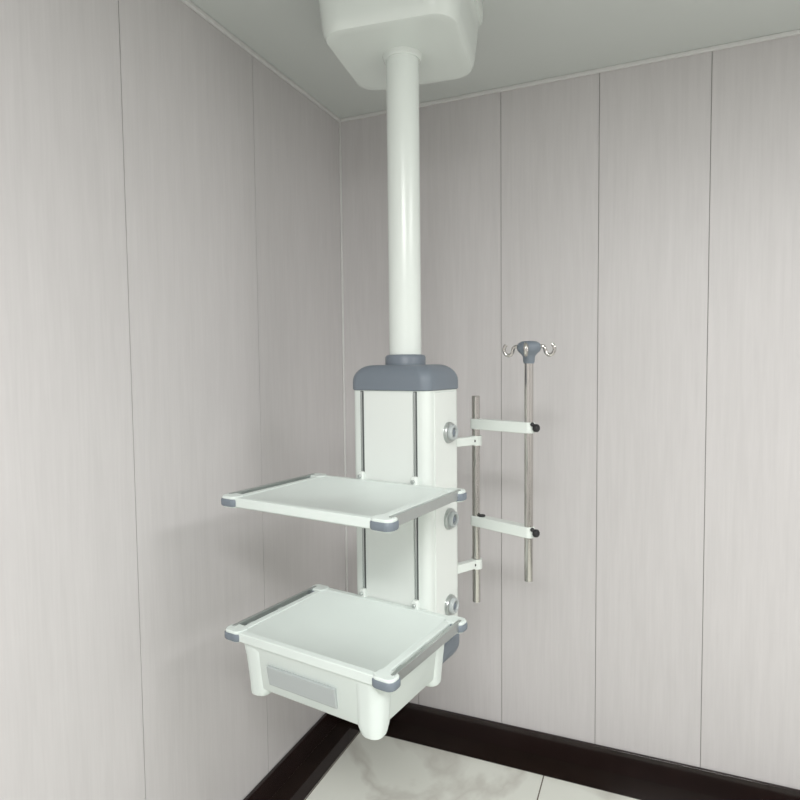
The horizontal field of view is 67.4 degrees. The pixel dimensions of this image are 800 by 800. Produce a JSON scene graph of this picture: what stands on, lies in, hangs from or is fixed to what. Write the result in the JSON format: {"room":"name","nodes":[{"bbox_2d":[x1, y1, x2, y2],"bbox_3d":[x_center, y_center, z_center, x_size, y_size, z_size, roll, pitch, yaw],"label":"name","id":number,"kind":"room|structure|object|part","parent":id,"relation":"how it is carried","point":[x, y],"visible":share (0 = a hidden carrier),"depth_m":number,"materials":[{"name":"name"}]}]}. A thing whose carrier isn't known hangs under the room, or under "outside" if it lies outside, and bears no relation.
{"room":"hospital operating room","nodes":[
{"label":"hospital operating room","id":0,"kind":"room"},
{"bbox_2d":[0,0,345,799],"bbox_3d":[-1.276,0.234,0.626,0.100,2.822,4.930,1,3,23],"label":"wall","id":1,"kind":"structure","parent":0,"point":[171,301],"depth_m":1.77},
{"bbox_2d":[180,0,340,122],"bbox_3d":[-1.238,-1.167,0.529,0.014,0.014,4.930,1,3,23],"label":"trim","id":2,"kind":"structure","parent":1,"relation":"attached to","point":[188,3],"depth_m":2.19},
{"bbox_2d":[243,713,340,799],"bbox_3d":[-1.209,1.594,0.676,0.014,0.100,4.930,1,3,23],"label":"baseboard","id":3,"kind":"structure","parent":1,"relation":"attached to","point":[272,782],"depth_m":2.47,"materials":[{"name":"brown wood"}]},
{"bbox_2d":[270,719,359,799],"bbox_3d":[-1.146,1.643,0.652,0.121,0.003,4.902,1,3,23],"label":"trim","id":4,"kind":"structure","parent":1,"relation":"attached to","point":[309,773],"depth_m":2.53,"materials":[{"name":"wood"}]},
{"bbox_2d":[339,123,347,591],"bbox_3d":[-0.266,0.061,2.864,0.009,2.708,0.009,1,3,23],"label":"trim","id":5,"kind":"structure","parent":1,"relation":"attached to","point":[340,163],"depth_m":2.84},
{"bbox_2d":[389,489,460,524],"bbox_3d":[0.072,0.272,1.527,0.010,0.027,0.355,1,4,32],"label":"shelf side rail","id":6,"kind":"object","parent":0,"point":[407,515],"visible":0.74,"depth_m":1.51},
{"bbox_2d":[304,731,637,799],"bbox_3d":[0.750,1.718,-0.148,4.466,0.100,5.130,1,3,23],"label":"floor","id":7,"kind":"structure","parent":0,"point":[385,768],"depth_m":2.42,"materials":[{"name":"stone"}]},
{"bbox_2d":[190,0,799,118],"bbox_3d":[0.719,-1.200,-0.304,4.466,0.100,5.130,1,3,23],"label":"ceiling","id":8,"kind":"structure","parent":0,"point":[519,41],"depth_m":2.10,"materials":[{"name":"paint"}]},
{"bbox_2d":[319,0,482,89],"bbox_3d":[0.006,-1.157,1.845,0.523,0.200,0.523,1,4,32],"label":"ceiling mount","id":9,"kind":"object","parent":8,"relation":"attached to","point":[359,32],"depth_m":1.74,"materials":[{"name":"white plastic"}]},
{"bbox_2d":[382,46,421,64],"bbox_3d":[0.007,-1.051,1.851,0.124,0.016,0.124,1,4,32],"label":"flange","id":10,"kind":"object","parent":9,"relation":"attached to","point":[400,49],"depth_m":1.80,"materials":[{"name":"white plastic"}]},
{"bbox_2d":[386,53,420,354],"bbox_3d":[0.012,-0.595,1.875,0.101,0.928,0.101,1,4,32],"label":"column","id":11,"kind":"structure","parent":8,"relation":"hanging from","point":[402,69],"depth_m":1.83,"materials":[{"name":"white metal"}]},
{"bbox_2d":[353,364,457,639],"bbox_3d":[0.022,0.322,1.924,0.286,0.868,0.220,1,4,32],"label":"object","id":12,"kind":"object","parent":11,"relation":"hanging from","point":[425,399],"depth_m":1.79,"materials":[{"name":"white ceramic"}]},
{"bbox_2d":[244,644,270,695],"bbox_3d":[-0.384,0.736,1.668,0.088,0.151,0.088,1,4,32],"label":"post","id":13,"kind":"object","parent":12,"relation":"in","point":[253,660],"visible":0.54,"depth_m":1.64,"materials":[{"name":"plastic"}]},
{"bbox_2d":[244,643,435,724],"bbox_3d":[-0.149,0.720,1.687,0.468,0.129,0.374,1,4,32],"label":"drawer box","id":14,"kind":"object","parent":12,"relation":"attached to","point":[422,675],"visible":0.35,"depth_m":1.54,"materials":[{"name":"white plastic"}]},
{"bbox_2d":[267,665,337,708],"bbox_3d":[-0.255,0.739,1.548,0.230,0.056,0.018,1,4,32],"label":"handle","id":15,"kind":"object","parent":14,"relation":"attached to","point":[313,690],"depth_m":1.54,"materials":[{"name":"grey plastic"}]},
{"bbox_2d":[238,588,449,684],"bbox_3d":[-0.148,0.643,1.687,0.488,0.027,0.395,1,4,32],"label":"shelf board","id":16,"kind":"object","parent":12,"relation":"on","point":[347,634],"visible":0.86,"depth_m":1.64,"materials":[{"name":"plastic"}]},
{"bbox_2d":[225,630,238,641],"bbox_3d":[-0.453,0.649,1.666,0.066,0.020,0.052,1,4,32],"label":"bumper cover","id":17,"kind":"object","parent":16,"relation":"attached to","point":[232,637],"depth_m":1.64,"materials":[{"name":"grey plastic"}]},
{"bbox_2d":[226,585,316,640],"bbox_3d":[-0.365,0.637,1.807,0.060,0.033,0.380,1,4,32],"label":"shelf side rail","id":18,"kind":"object","parent":16,"relation":"attached to","point":[295,597],"depth_m":1.77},
{"bbox_3d":[-0.453,0.647,1.666,0.060,0.030,0.046,1,4,32],"label":"shelf corner","id":19,"kind":"part","parent":18,"relation":"part of","materials":[{"name":"white plastic"}]},
{"bbox_3d":[-0.372,0.633,1.826,0.010,0.027,0.355,1,4,32],"label":"rail","id":20,"kind":"part","parent":18,"relation":"part of","materials":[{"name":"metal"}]},
{"bbox_2d":[313,584,328,590],"bbox_3d":[-0.263,0.629,1.970,0.060,0.030,0.046,1,4,32],"label":"shelf corner","id":21,"kind":"object","parent":16,"relation":"attached to","point":[320,587],"visible":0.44,"depth_m":1.96,"materials":[{"name":"plastic"}]},
{"bbox_2d":[373,669,398,692],"bbox_3d":[-0.032,0.656,1.403,0.060,0.030,0.046,1,4,32],"label":"shelf corner","id":22,"kind":"object","parent":16,"relation":"attached to","point":[382,675],"visible":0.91,"depth_m":1.39,"materials":[{"name":"plastic"}]},
{"bbox_2d":[372,676,400,691],"bbox_3d":[-0.032,0.658,1.403,0.066,0.020,0.052,1,4,32],"label":"bumper cover","id":23,"kind":"object","parent":22,"relation":"attached to","point":[385,687],"visible":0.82,"depth_m":1.38,"materials":[{"name":"grey plastic"}]},
{"bbox_2d":[391,620,461,679],"bbox_3d":[0.076,0.643,1.547,0.010,0.027,0.355,1,4,32],"label":"shelf side rail","id":24,"kind":"object","parent":16,"relation":"attached to","point":[428,650],"visible":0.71,"depth_m":1.53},
{"bbox_2d":[445,615,465,632],"bbox_3d":[0.158,0.638,1.707,0.060,0.030,0.046,1,4,32],"label":"shelf corner","id":25,"kind":"object","parent":16,"relation":"attached to","point":[452,619],"visible":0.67,"depth_m":1.70,"materials":[{"name":"plastic"}]},
{"bbox_2d":[450,621,466,632],"bbox_3d":[0.158,0.640,1.708,0.066,0.020,0.052,1,4,32],"label":"bumper cover","id":26,"kind":"object","parent":16,"relation":"attached to","point":[462,628],"visible":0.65,"depth_m":1.68,"materials":[{"name":"grey plastic"}]},
{"bbox_2d":[222,473,465,532],"bbox_3d":[-0.152,0.270,1.667,0.556,0.033,0.405,1,4,32],"label":"shelf board","id":27,"kind":"object","parent":12,"relation":"attached to","point":[347,501],"depth_m":1.61,"materials":[{"name":"white plastic"}]},
{"bbox_2d":[221,498,235,506],"bbox_3d":[-0.457,0.277,1.646,0.066,0.020,0.052,1,4,32],"label":"bumper cover","id":28,"kind":"object","parent":27,"relation":"attached to","point":[224,502],"depth_m":1.62,"materials":[{"name":"grey plastic"}]},
{"bbox_3d":[-0.457,0.275,1.646,0.060,0.030,0.046,1,4,32],"label":"shelf corner","id":29,"kind":"part","parent":27,"relation":"part of","materials":[{"name":"grey plastic"}]},
{"bbox_3d":[-0.376,0.262,1.806,0.010,0.027,0.355,1,4,32],"label":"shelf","id":30,"kind":"part","parent":27,"relation":"part of","materials":[{"name":"white plastic"}]},
{"bbox_3d":[-0.376,0.262,1.806,0.010,0.027,0.355,1,4,32],"label":"rail","id":31,"kind":"part","parent":27,"relation":"part of","materials":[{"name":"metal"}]},
{"bbox_3d":[-0.267,0.257,1.950,0.060,0.030,0.046,1,4,32],"label":"shelf corner","id":32,"kind":"part","parent":27,"relation":"part of","materials":[{"name":"white plastic"}]},
{"bbox_3d":[-0.036,0.285,1.384,0.060,0.030,0.046,1,4,32],"label":"shelf corner","id":33,"kind":"part","parent":27,"relation":"part of","materials":[{"name":"grey plastic"}]},
{"bbox_2d":[370,520,398,531],"bbox_3d":[-0.036,0.287,1.384,0.066,0.020,0.052,1,4,32],"label":"bumper cover","id":34,"kind":"object","parent":27,"relation":"attached to","point":[377,526],"visible":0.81,"depth_m":1.36,"materials":[{"name":"grey plastic"}]},
{"bbox_3d":[0.154,0.267,1.688,0.060,0.030,0.046,1,4,32],"label":"shelf corner","id":35,"kind":"part","parent":27,"relation":"part of","materials":[{"name":"grey plastic"}]},
{"bbox_2d":[457,492,466,500],"bbox_3d":[0.154,0.269,1.688,0.066,0.020,0.052,1,4,32],"label":"bumper cover","id":36,"kind":"object","parent":27,"relation":"attached to","point":[461,497],"visible":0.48,"depth_m":1.66,"materials":[{"name":"grey plastic"}]},
{"bbox_3d":[-0.112,0.364,1.893,0.012,0.786,0.011,1,4,32],"label":"rail groove","id":37,"kind":"part","parent":12,"relation":"part of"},
{"bbox_2d":[361,392,364,587],"bbox_3d":[-0.113,0.364,1.891,0.005,0.782,0.012,1,4,32],"label":"track","id":38,"kind":"object","parent":12,"relation":"attached to","point":[361,392],"visible":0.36,"depth_m":1.88,"materials":[{"name":"metal"}]},
{"bbox_2d":[357,471,365,479],"bbox_3d":[-0.121,0.260,1.873,0.022,0.074,0.025,1,4,32],"label":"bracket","id":39,"kind":"object","parent":38,"relation":"attached to","point":[361,474],"visible":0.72,"depth_m":1.86,"materials":[{"name":"white plastic"}]},
{"bbox_2d":[359,587,366,596],"bbox_3d":[-0.117,0.631,1.893,0.022,0.074,0.025,1,4,32],"label":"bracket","id":40,"kind":"object","parent":38,"relation":"attached to","point":[363,591],"visible":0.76,"depth_m":1.89,"materials":[{"name":"white plastic"}]},
{"bbox_2d":[356,683,390,739],"bbox_3d":[-0.064,0.743,1.468,0.088,0.151,0.088,1,4,32],"label":"post","id":41,"kind":"object","parent":12,"relation":"in","point":[373,705],"visible":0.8,"depth_m":1.44,"materials":[{"name":"plastic"}]},
{"bbox_2d":[364,392,414,606],"bbox_3d":[-0.031,0.366,1.841,0.176,0.782,0.014,1,4,32],"label":"panel","id":42,"kind":"object","parent":12,"relation":"attached to","point":[388,416],"visible":0.49,"depth_m":1.83,"materials":[{"name":"white plastic"}]},
{"bbox_3d":[0.018,-0.072,1.903,0.286,0.078,0.220,1,4,32],"label":"top cap","id":43,"kind":"part","parent":12,"relation":"part of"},
{"bbox_3d":[0.051,0.368,1.791,0.012,0.786,0.011,1,4,32],"label":"rail groove","id":44,"kind":"part","parent":12,"relation":"part of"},
{"bbox_2d":[414,392,417,599],"bbox_3d":[0.050,0.368,1.789,0.005,0.782,0.012,1,4,32],"label":"track","id":45,"kind":"object","parent":12,"relation":"attached to","point":[416,585],"visible":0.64,"depth_m":1.78,"materials":[{"name":"metal"}]},
{"bbox_2d":[410,476,418,484],"bbox_3d":[0.041,0.264,1.772,0.022,0.074,0.025,1,4,32],"label":"hanger","id":46,"kind":"object","parent":45,"relation":"attached to","point":[414,480],"visible":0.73,"depth_m":1.76,"materials":[{"name":"white plastic"}]},
{"bbox_2d":[411,599,419,609],"bbox_3d":[0.045,0.635,1.792,0.022,0.074,0.025,1,4,32],"label":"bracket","id":47,"kind":"object","parent":45,"relation":"attached to","point":[415,603],"visible":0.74,"depth_m":1.78,"materials":[{"name":"white plastic"}]},
{"bbox_2d":[427,645,443,686],"bbox_3d":[0.087,0.729,1.708,0.088,0.151,0.088,1,4,32],"label":"post","id":48,"kind":"object","parent":12,"relation":"in","point":[436,680],"visible":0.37,"depth_m":1.68,"materials":[{"name":"plastic"}]},
{"bbox_2d":[434,391,456,615],"bbox_3d":[0.140,0.363,1.856,0.007,0.778,0.138,1,4,32],"label":"panel","id":49,"kind":"object","parent":12,"relation":"attached to","point":[444,402],"visible":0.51,"depth_m":1.84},
{"bbox_2d":[443,422,457,442],"bbox_3d":[0.159,0.100,1.849,0.023,0.066,0.066,1,4,32],"label":"outlet","id":50,"kind":"object","parent":49,"relation":"attached to","point":[450,432],"visible":1,"depth_m":1.83,"materials":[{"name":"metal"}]},
{"bbox_2d":[444,508,458,529],"bbox_3d":[0.162,0.370,1.863,0.023,0.066,0.066,1,4,32],"label":"outlet","id":51,"kind":"object","parent":49,"relation":"attached to","point":[451,517],"visible":1,"depth_m":1.85,"materials":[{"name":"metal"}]},
{"bbox_2d":[444,594,458,615],"bbox_3d":[0.165,0.643,1.877,0.023,0.066,0.066,1,4,32],"label":"outlet","id":52,"kind":"object","parent":49,"relation":"attached to","point":[451,607],"visible":0.99,"depth_m":1.86,"materials":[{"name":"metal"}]},
{"bbox_2d":[442,633,458,663],"bbox_3d":[0.027,0.796,1.949,0.286,0.082,0.220,1,4,32],"label":"cap","id":53,"kind":"object","parent":12,"relation":"attached to","point":[450,647],"visible":0.15,"depth_m":1.90,"materials":[{"name":"grey plastic"}]},
{"bbox_2d":[457,341,555,602],"bbox_3d":[0.326,0.253,1.922,0.342,0.877,0.164,1,4,32],"label":"pole","id":54,"kind":"object","parent":12,"relation":"attached to","point":[528,350],"visible":1,"depth_m":1.90,"materials":[{"name":"silver metal"}]},
{"bbox_3d":[0.328,0.083,1.939,0.037,0.034,0.246,-4,4,-44],"label":"link arm","id":55,"kind":"part","parent":54,"relation":"part of","materials":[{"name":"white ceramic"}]},
{"bbox_3d":[0.331,0.410,1.957,0.037,0.034,0.246,-4,4,-44],"label":"link arm","id":56,"kind":"part","parent":54,"relation":"part of","materials":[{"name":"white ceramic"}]},
{"bbox_3d":[0.346,0.405,1.940,0.029,0.037,0.233,-4,4,-44],"label":"clamp knob","id":57,"kind":"part","parent":54,"relation":"part of","materials":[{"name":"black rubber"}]},
{"bbox_3d":[0.415,0.084,1.847,0.028,0.031,0.021,-4,4,-44],"label":"clamp knob","id":58,"kind":"part","parent":54,"relation":"part of","materials":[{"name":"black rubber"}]},
{"bbox_2d":[385,354,425,364],"bbox_3d":[0.017,-0.122,1.900,0.128,0.042,0.128,1,4,32],"label":"collar","id":59,"kind":"object","parent":11,"relation":"attached to","point":[397,359],"visible":0.82,"depth_m":1.84,"materials":[{"name":"grey plastic"}]},
{"bbox_2d":[341,35,799,789],"bbox_3d":[1.716,0.125,2.086,4.266,2.822,0.100,1,3,23],"label":"wall","id":60,"kind":"structure","parent":0,"point":[641,223],"depth_m":2.38,"materials":[{"name":"white laminate"}]},
{"bbox_2d":[384,719,725,799],"bbox_3d":[1.737,1.540,2.023,4.117,0.003,0.121,1,3,23],"label":"trim","id":61,"kind":"structure","parent":60,"relation":"attached to","point":[619,784],"depth_m":2.50,"materials":[{"name":"wood"}]},
{"bbox_2d":[341,29,799,121],"bbox_3d":[1.685,-1.274,1.956,4.252,0.014,0.014,1,3,23],"label":"trim","id":62,"kind":"structure","parent":60,"relation":"attached to","point":[795,32],"depth_m":2.33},
{"bbox_2d":[391,702,799,799],"bbox_3d":[1.714,1.487,2.103,4.252,0.100,0.014,1,3,23],"label":"baseboard","id":63,"kind":"structure","parent":60,"relation":"attached to","point":[713,783],"depth_m":2.48,"materials":[{"name":"brown wood"}]}
]}

